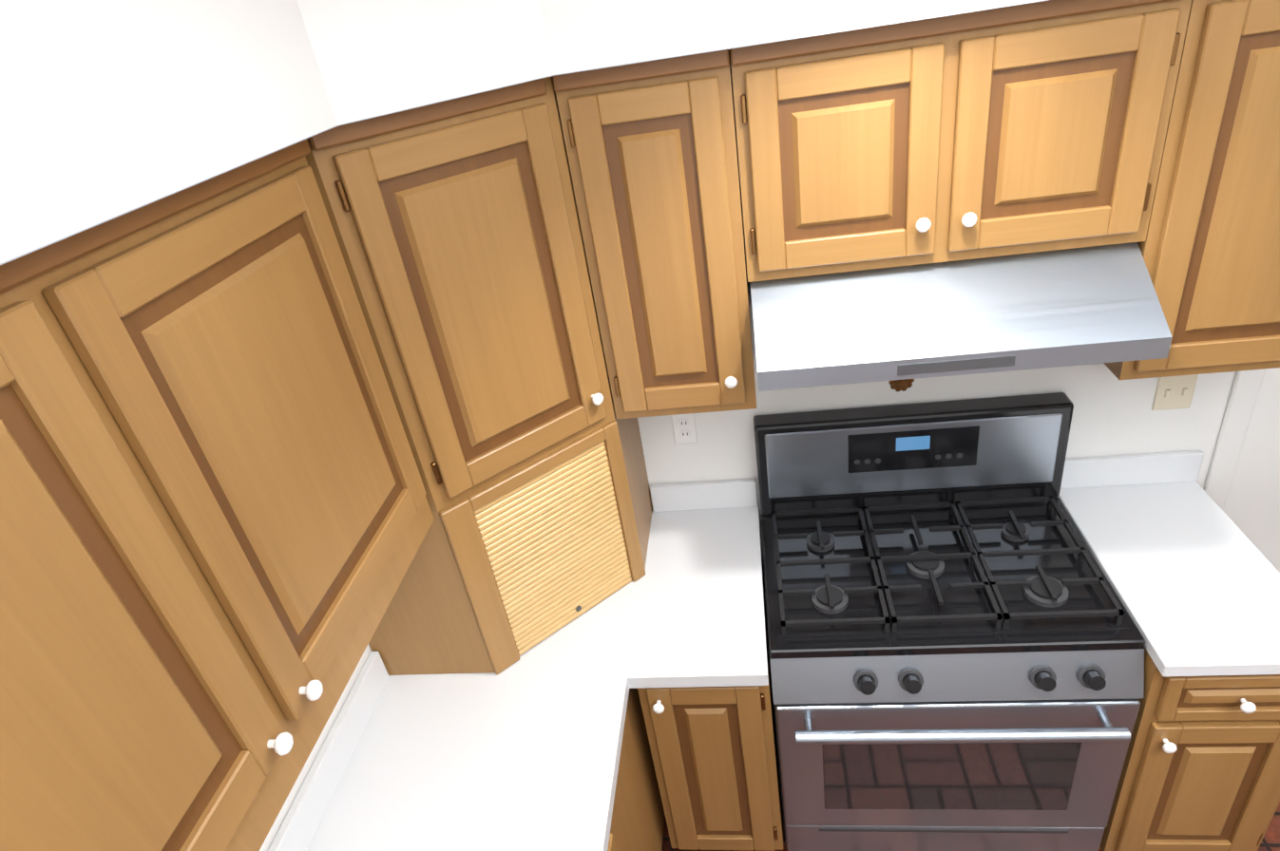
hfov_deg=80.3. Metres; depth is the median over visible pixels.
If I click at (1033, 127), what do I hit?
upper cabinet
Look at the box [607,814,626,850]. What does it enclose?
base cabinet
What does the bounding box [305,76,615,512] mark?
upper cabinet
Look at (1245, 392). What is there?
door frame
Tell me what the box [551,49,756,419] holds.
upper cabinet
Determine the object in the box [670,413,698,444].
electrical outlet plate
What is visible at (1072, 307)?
range hood
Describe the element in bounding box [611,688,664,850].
base cabinet
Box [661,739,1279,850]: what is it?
floor
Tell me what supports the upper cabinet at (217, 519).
attached to the wall at (285, 809)
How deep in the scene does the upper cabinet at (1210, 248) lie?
1.57 m
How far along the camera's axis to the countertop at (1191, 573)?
1.99 m
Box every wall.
[259,644,372,850]
[637,49,1236,605]
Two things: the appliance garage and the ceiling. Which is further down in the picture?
the appliance garage
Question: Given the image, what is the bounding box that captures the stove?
[753,392,1146,850]
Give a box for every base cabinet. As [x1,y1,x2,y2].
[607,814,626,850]
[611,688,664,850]
[637,515,783,850]
[1098,647,1279,850]
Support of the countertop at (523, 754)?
on the base cabinet at (616, 843)
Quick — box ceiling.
[0,0,1048,265]
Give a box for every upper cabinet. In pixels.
[0,138,434,850]
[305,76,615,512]
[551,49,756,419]
[729,0,1191,282]
[1103,0,1279,380]
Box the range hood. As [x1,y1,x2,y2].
[750,242,1172,391]
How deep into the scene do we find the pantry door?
2.27 m
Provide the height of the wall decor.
0.211 m
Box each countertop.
[267,478,768,850]
[1055,450,1279,676]
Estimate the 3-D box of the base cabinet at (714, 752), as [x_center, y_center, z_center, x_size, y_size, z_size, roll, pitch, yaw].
[0.250,0.859,2.437,0.343,0.875,0.726,-4,30,9]
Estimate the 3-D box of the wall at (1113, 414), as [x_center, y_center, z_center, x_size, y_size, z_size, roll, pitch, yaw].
[1.367,-0.231,2.149,4.180,2.700,0.120,-4,30,9]
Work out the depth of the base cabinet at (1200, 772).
1.93 m
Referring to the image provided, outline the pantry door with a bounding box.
[1223,367,1279,573]
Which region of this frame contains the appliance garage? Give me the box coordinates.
[368,416,652,675]
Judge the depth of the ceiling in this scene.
1.06 m
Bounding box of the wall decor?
[888,379,914,391]
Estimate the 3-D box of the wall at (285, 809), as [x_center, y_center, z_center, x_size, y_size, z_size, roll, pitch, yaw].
[-0.974,1.119,0.525,0.120,2.700,4.730,-4,30,9]
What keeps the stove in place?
on the floor
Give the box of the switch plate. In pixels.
[1151,374,1198,410]
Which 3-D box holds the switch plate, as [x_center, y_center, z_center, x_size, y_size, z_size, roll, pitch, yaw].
[1.507,-0.094,2.136,0.100,0.116,0.014,-4,30,9]
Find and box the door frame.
[1203,368,1266,511]

